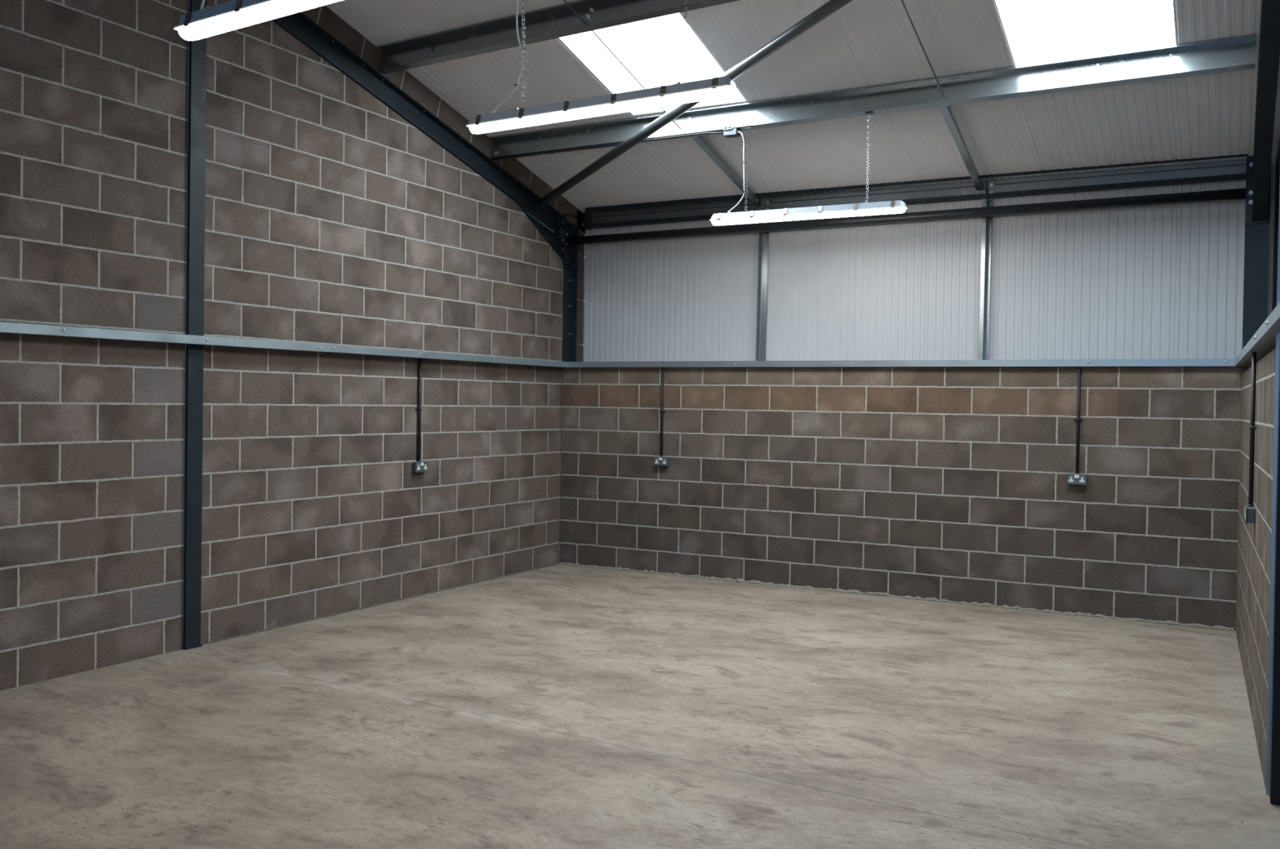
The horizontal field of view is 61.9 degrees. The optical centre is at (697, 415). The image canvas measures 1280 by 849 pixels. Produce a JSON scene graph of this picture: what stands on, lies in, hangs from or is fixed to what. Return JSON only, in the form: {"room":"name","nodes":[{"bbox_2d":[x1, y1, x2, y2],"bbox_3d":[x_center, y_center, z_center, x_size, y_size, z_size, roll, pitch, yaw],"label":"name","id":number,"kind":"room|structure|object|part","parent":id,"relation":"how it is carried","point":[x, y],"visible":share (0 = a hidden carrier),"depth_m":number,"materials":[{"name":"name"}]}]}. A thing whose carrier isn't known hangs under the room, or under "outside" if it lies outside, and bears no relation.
{"room":"empty warehouse unit","nodes":[
{"label":"empty warehouse unit","id":0,"kind":"room"},
{"bbox_2d":[0,0,585,690],"bbox_3d":[-3.909,-1.213,5.630,0.219,5.611,11.900,1,1,27],"label":"wall","id":1,"kind":"structure","parent":0,"point":[331,218],"depth_m":7.19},
{"bbox_2d":[0,321,327,351],"bbox_3d":[-4.030,-0.470,5.101,0.108,0.077,5.840,1,1,27],"label":"trim","id":2,"kind":"structure","parent":1,"relation":"attached to","point":[5,327],"depth_m":6.44,"materials":[{"name":"silver metal"}]},
{"bbox_2d":[415,358,422,462],"bbox_3d":[-2.277,-0.048,8.696,0.033,0.854,0.063,1,1,27],"label":"conduit","id":3,"kind":"object","parent":1,"relation":"attached to","point":[419,408],"visible":0.97,"depth_m":8.69,"materials":[{"name":"black plastic"}]},
{"bbox_2d":[412,461,427,472],"bbox_3d":[-2.274,0.415,8.705,0.050,0.086,0.146,1,1,27],"label":"double socket","id":4,"kind":"object","parent":1,"relation":"attached to","point":[422,466],"visible":1,"depth_m":8.67,"materials":[{"name":"grey"}]},
{"bbox_2d":[321,343,568,367],"bbox_3d":[-2.012,-0.500,9.123,0.106,0.057,3.160,1,1,27],"label":"trim","id":5,"kind":"structure","parent":1,"relation":"attached to","point":[331,348],"depth_m":8.77,"materials":[{"name":"silver metal"}]},
{"bbox_2d":[559,367,562,562],"bbox_3d":[-1.363,0.494,10.569,0.007,1.955,0.006,1,1,27],"label":"trim","id":6,"kind":"structure","parent":1,"relation":"attached to","point":[562,367],"depth_m":10.57,"materials":[{"name":"grey"}]},
{"bbox_2d":[561,213,578,361],"bbox_3d":[-1.325,-1.145,10.678,0.123,1.720,0.232,1,1,27],"label":"steel column","id":7,"kind":"structure","parent":1,"relation":"attached to","point":[570,268],"depth_m":10.73,"materials":[{"name":"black metal"}]},
{"bbox_2d":[271,11,566,263],"bbox_3d":[-2.920,-2.657,7.425,0.125,2.324,7.017,1,1,27],"label":"rafter","id":8,"kind":"object","parent":7,"relation":"on","point":[549,222],"visible":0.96,"depth_m":8.74,"materials":[{"name":"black metal"}]},
{"bbox_2d":[375,0,738,74],"bbox_3d":[0.168,-2.731,6.747,6.048,0.275,0.087,1,1,29],"label":"purlin","id":9,"kind":"object","parent":8,"relation":"on","point":[557,21],"visible":1,"depth_m":7.53,"materials":[{"name":"metal"}]},
{"bbox_2d":[563,0,583,21],"bbox_3d":[-1.116,-2.904,6.615,0.012,0.412,1.478,1,1,27],"label":"rod","id":10,"kind":"object","parent":9,"relation":"attached to","point":[566,3],"visible":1,"depth_m":7.17,"materials":[{"name":"grey metal"}]},
{"bbox_3d":[-1.368,-1.749,10.556,0.122,0.480,0.017,1,1,27],"label":"plate","id":11,"kind":"part","parent":8,"relation":"part of","materials":[{"name":"paint"}]},
{"bbox_2d":[530,0,853,209],"bbox_3d":[0.380,-2.412,7.194,0.120,1.027,7.050,0,1,-33],"label":"tube","id":12,"kind":"object","parent":8,"relation":"attached to","point":[831,6],"visible":1,"depth_m":7.81,"materials":[{"name":"paint"}]},
{"bbox_2d":[488,33,1256,160],"bbox_3d":[0.831,-2.337,8.086,6.039,0.226,0.089,1,1,28],"label":"purlin","id":13,"kind":"object","parent":8,"relation":"on","point":[1237,53],"visible":0.96,"depth_m":7.67,"materials":[{"name":"metal"}]},
{"bbox_2d":[491,132,723,159],"bbox_3d":[-0.807,-2.265,8.936,2.316,0.034,0.023,1,1,28],"label":"conduit","id":14,"kind":"object","parent":13,"relation":"attached to","point":[700,133],"visible":0.93,"depth_m":8.95,"materials":[{"name":"black metal"}]},
{"bbox_2d":[591,31,681,128],"bbox_3d":[-0.450,-2.508,7.960,0.012,0.391,1.400,1,1,27],"label":"rod","id":15,"kind":"object","parent":13,"relation":"attached to","point":[593,32],"visible":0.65,"depth_m":7.77,"materials":[{"name":"grey metal"}]},
{"bbox_2d":[723,124,741,137],"bbox_3d":[0.272,-2.242,8.379,0.125,0.074,0.100,1,1,27],"label":"junction box","id":16,"kind":"object","parent":13,"relation":"attached to","point":[728,131],"visible":1,"depth_m":8.35,"materials":[{"name":"grey"}]},
{"bbox_3d":[0.234,-2.262,8.353,0.079,0.034,0.012,1,1,27],"label":"lid","id":17,"kind":"part","parent":16,"relation":"part of","materials":[{"name":"grey"}]},
{"bbox_2d":[744,127,752,209],"bbox_3d":[0.385,-1.931,8.318,0.060,0.645,0.047,1,1,27],"label":"chain","id":18,"kind":"object","parent":13,"relation":"hanging from","point":[748,128],"visible":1,"depth_m":8.32,"materials":[{"name":"grey metal"}]},
{"bbox_2d":[709,112,907,225],"bbox_3d":[0.816,-1.871,8.084,1.570,0.756,0.104,1,1,27],"label":"light","id":19,"kind":"object","parent":13,"relation":"hanging from","point":[866,208],"depth_m":8.03,"materials":[{"name":"grey plastic"}]},
{"bbox_2d":[711,207,906,225],"bbox_3d":[0.811,-1.511,8.088,1.558,0.037,0.088,1,1,27],"label":"diffuser","id":20,"kind":"object","parent":19,"relation":"attached to","point":[831,212],"depth_m":8.06,"materials":[{"name":"white plastic"}]},
{"bbox_3d":[1.259,-1.914,7.869,0.060,0.650,0.030,1,1,27],"label":"chain","id":21,"kind":"part","parent":19,"relation":"part of","materials":[{"name":"silver metal"}]},
{"bbox_2d":[901,0,944,96],"bbox_3d":[1.430,-2.485,6.935,0.012,0.409,1.466,1,1,27],"label":"rod","id":22,"kind":"object","parent":13,"relation":"attached to","point":[902,1],"visible":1,"depth_m":7.04,"materials":[{"name":"grey metal"}]},
{"bbox_3d":[-0.492,-3.123,5.414,6.036,0.199,0.097,1,1,27],"label":"purlin","id":23,"kind":"object","parent":8,"relation":"on","visible":0},
{"bbox_2d":[466,0,737,133],"bbox_3d":[-0.534,-2.289,5.453,1.585,1.506,0.104,0,0,27],"label":"light","id":24,"kind":"object","parent":23,"relation":"hanging from","point":[678,93],"depth_m":5.42,"materials":[{"name":"grey plastic"}]},
{"bbox_3d":[-0.927,-2.347,5.646,0.060,1.391,0.026,1,1,27],"label":"chain","id":25,"kind":"part","parent":24,"relation":"part of","materials":[{"name":"silver metal"}]},
{"bbox_2d":[468,86,735,133],"bbox_3d":[-0.533,-1.555,5.456,1.573,0.037,0.088,0,0,27],"label":"diffuser","id":26,"kind":"object","parent":24,"relation":"attached to","point":[691,94],"depth_m":5.40,"materials":[{"name":"white plastic"}]},
{"bbox_2d":[683,0,687,82],"bbox_3d":[-0.056,-2.330,5.208,0.060,1.386,0.027,1,1,27],"label":"chain","id":27,"kind":"object","parent":23,"relation":"hanging from","point":[684,0],"visible":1,"depth_m":5.22,"materials":[{"name":"grey metal"}]},
{"bbox_3d":[-1.312,-2.000,10.667,0.123,0.010,0.232,1,1,27],"label":"cap plate","id":28,"kind":"part","parent":7,"relation":"part of","materials":[{"name":"paint"}]},
{"bbox_2d":[0,564,1279,848],"bbox_3d":[-2.965,1.677,0.191,7.100,0.200,21.000,1,1,27],"label":"floor","id":29,"kind":"structure","parent":0,"point":[559,706],"depth_m":5.26,"materials":[{"name":"concrete"}]},
{"bbox_2d":[182,0,207,649],"bbox_3d":[-3.292,-0.679,6.846,0.212,4.337,0.121,1,1,27],"label":"post","id":30,"kind":"object","parent":29,"relation":"on","point":[197,68],"visible":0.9,"depth_m":6.80,"materials":[{"name":"metal"}]},
{"bbox_3d":[-3.314,1.482,6.867,0.182,0.014,0.121,1,1,27],"label":"plate","id":31,"kind":"part","parent":30,"relation":"part of","materials":[{"name":"paint"}]},
{"bbox_2d":[1265,185,1279,805],"bbox_3d":[2.527,-0.666,4.400,0.222,4.555,0.130,1,1,27],"label":"post","id":32,"kind":"object","parent":29,"relation":"on","point":[1273,757],"visible":1,"depth_m":4.46,"materials":[{"name":"metal"}]},
{"bbox_2d":[324,0,1279,213],"bbox_3d":[-0.890,-2.958,4.119,6.900,1.994,11.922,1,1,27],"label":"ceiling","id":33,"kind":"structure","parent":0,"point":[864,42],"depth_m":7.98,"materials":[{"name":"silver metal"}]},
{"bbox_2d":[559,13,746,115],"bbox_3d":[-0.384,-2.655,7.873,1.010,0.400,1.393,1,1,27],"label":"window","id":34,"kind":"structure","parent":33,"relation":"attached to","point":[652,50],"depth_m":7.84,"materials":[{"name":"white glass"}]},
{"bbox_2d":[995,0,1175,66],"bbox_3d":[2.343,-2.594,6.505,1.007,0.400,1.393,1,1,27],"label":"window","id":35,"kind":"structure","parent":33,"relation":"attached to","point":[1037,31],"depth_m":6.81,"materials":[{"name":"white glass"}]},
{"bbox_2d":[558,161,1275,631],"bbox_3d":[1.561,-0.183,9.296,6.350,3.635,0.427,1,1,27],"label":"wall","id":36,"kind":"structure","parent":0,"point":[944,484],"depth_m":9.03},
{"bbox_2d":[653,456,669,466],"bbox_3d":[-0.343,0.426,10.030,0.146,0.086,0.050,1,1,27],"label":"double socket","id":37,"kind":"object","parent":36,"relation":"attached to","point":[658,460],"visible":1,"depth_m":10.01,"materials":[{"name":"grey"}]},
{"bbox_2d":[659,367,665,456],"bbox_3d":[-0.339,-0.035,10.035,0.063,0.850,0.034,1,1,27],"label":"conduit","id":38,"kind":"object","parent":36,"relation":"attached to","point":[661,411],"visible":1,"depth_m":10.02,"materials":[{"name":"black plastic"}]},
{"bbox_2d":[755,222,768,360],"bbox_3d":[0.602,-1.174,9.940,0.106,1.400,0.047,0,1,-44],"label":"post","id":39,"kind":"object","parent":36,"relation":"attached to","point":[763,236],"visible":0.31,"depth_m":9.94,"materials":[{"name":"metal"}]},
{"bbox_2d":[568,358,1241,367],"bbox_3d":[1.389,-0.452,9.212,5.908,0.064,0.151,1,1,27],"label":"trim","id":40,"kind":"structure","parent":36,"relation":"attached to","point":[1208,362],"depth_m":8.97,"materials":[{"name":"silver metal"}]},
{"bbox_2d":[978,198,991,359],"bbox_3d":[2.435,-1.133,9.021,0.105,1.400,0.040,0,1,-43],"label":"post","id":41,"kind":"object","parent":36,"relation":"attached to","point":[987,220],"visible":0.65,"depth_m":9.01,"materials":[{"name":"metal"}]},
{"bbox_2d":[1066,473,1086,484],"bbox_3d":[2.978,0.496,8.363,0.146,0.086,0.050,1,1,27],"label":"double socket","id":42,"kind":"object","parent":36,"relation":"attached to","point":[1072,478],"visible":1,"depth_m":8.34,"materials":[{"name":"grey"}]},
{"bbox_2d":[1074,366,1082,473],"bbox_3d":[2.989,0.037,8.365,0.063,0.846,0.034,1,1,27],"label":"conduit","id":43,"kind":"object","parent":36,"relation":"attached to","point":[1078,396],"visible":1,"depth_m":8.35,"materials":[{"name":"black plastic"}]},
{"bbox_2d":[1235,138,1279,791],"bbox_3d":[1.865,-1.056,2.728,0.384,5.555,11.893,1,1,25],"label":"wall","id":44,"kind":"structure","parent":0,"point":[1254,540],"depth_m":5.55,"materials":[{"name":"grey"}]},
{"bbox_2d":[1244,506,1255,523],"bbox_3d":[3.013,0.539,5.810,0.052,0.086,0.146,1,1,27],"label":"double socket","id":45,"kind":"object","parent":44,"relation":"attached to","point":[1250,512],"visible":1,"depth_m":5.75,"materials":[{"name":"grey"}]},
{"bbox_3d":[2.997,0.538,5.819,0.007,0.086,0.146,1,1,25],"label":"plate","id":46,"kind":"part","parent":45,"relation":"part of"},
{"bbox_2d":[1247,351,1256,506],"bbox_3d":[3.053,0.075,5.856,0.034,0.856,0.063,1,1,27],"label":"conduit","id":47,"kind":"object","parent":44,"relation":"attached to","point":[1252,427],"visible":0.98,"depth_m":5.85,"materials":[{"name":"black plastic"}]},
{"bbox_2d":[1242,155,1271,348],"bbox_3d":[4.153,-1.167,7.915,0.160,1.490,0.264,1,1,27],"label":"steel column","id":48,"kind":"structure","parent":44,"relation":"attached to","point":[1256,233],"depth_m":7.82,"materials":[{"name":"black metal"}]},
{"bbox_2d":[567,187,1245,244],"bbox_3d":[1.445,-1.712,9.319,6.120,0.114,0.080,1,1,27],"label":"beam","id":49,"kind":"structure","parent":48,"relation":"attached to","point":[1235,193],"depth_m":9.02,"materials":[{"name":"black metal"}]},
{"bbox_2d":[581,154,1248,230],"bbox_3d":[1.504,-1.943,9.414,5.968,0.240,0.085,1,1,27],"label":"beam","id":50,"kind":"structure","parent":48,"relation":"attached to","point":[703,208],"depth_m":9.12,"materials":[{"name":"metal"}]},
{"bbox_2d":[692,135,760,206],"bbox_3d":[0.246,-2.150,9.253,0.054,0.416,1.437,1,1,27],"label":"strut","id":51,"kind":"object","parent":50,"relation":"attached to","point":[700,140],"visible":1,"depth_m":9.22,"materials":[{"name":"metal"}]},
{"bbox_2d":[939,106,983,190],"bbox_3d":[2.061,-2.114,8.321,0.054,0.426,1.474,1,1,26],"label":"strut","id":52,"kind":"object","parent":50,"relation":"attached to","point":[946,111],"visible":0.95,"depth_m":8.30,"materials":[{"name":"metal"}]},
{"bbox_3d":[4.109,-1.661,7.807,0.160,0.500,0.012,1,1,27],"label":"plate","id":53,"kind":"part","parent":48,"relation":"part of","materials":[{"name":"paint"}]},
{"bbox_2d":[1252,0,1279,222],"bbox_3d":[2.571,-2.551,4.669,0.105,2.279,7.018,1,1,27],"label":"rafter","id":54,"kind":"object","parent":48,"relation":"on","point":[1269,24],"visible":1,"depth_m":6.69,"materials":[{"name":"black metal"}]},
{"bbox_2d":[1235,302,1279,366],"bbox_3d":[2.989,-0.383,5.641,0.245,0.055,4.900,1,1,27],"label":"trim","id":55,"kind":"structure","parent":44,"relation":"attached to","point":[1263,341],"depth_m":5.18,"materials":[{"name":"silver metal"}]},
{"bbox_3d":[-0.917,-2.545,3.615,0.060,1.913,0.024,1,1,27],"label":"chain","id":56,"kind":"object","parent":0,"visible":0},
{"bbox_2d":[173,0,342,40],"bbox_3d":[-1.307,-2.413,3.815,1.568,1.915,0.104,1,1,27],"label":"light","id":57,"kind":"object","parent":56,"relation":"hanging from","point":[229,15],"visible":1,"depth_m":4.00,"materials":[{"name":"grey plastic"}]}
]}

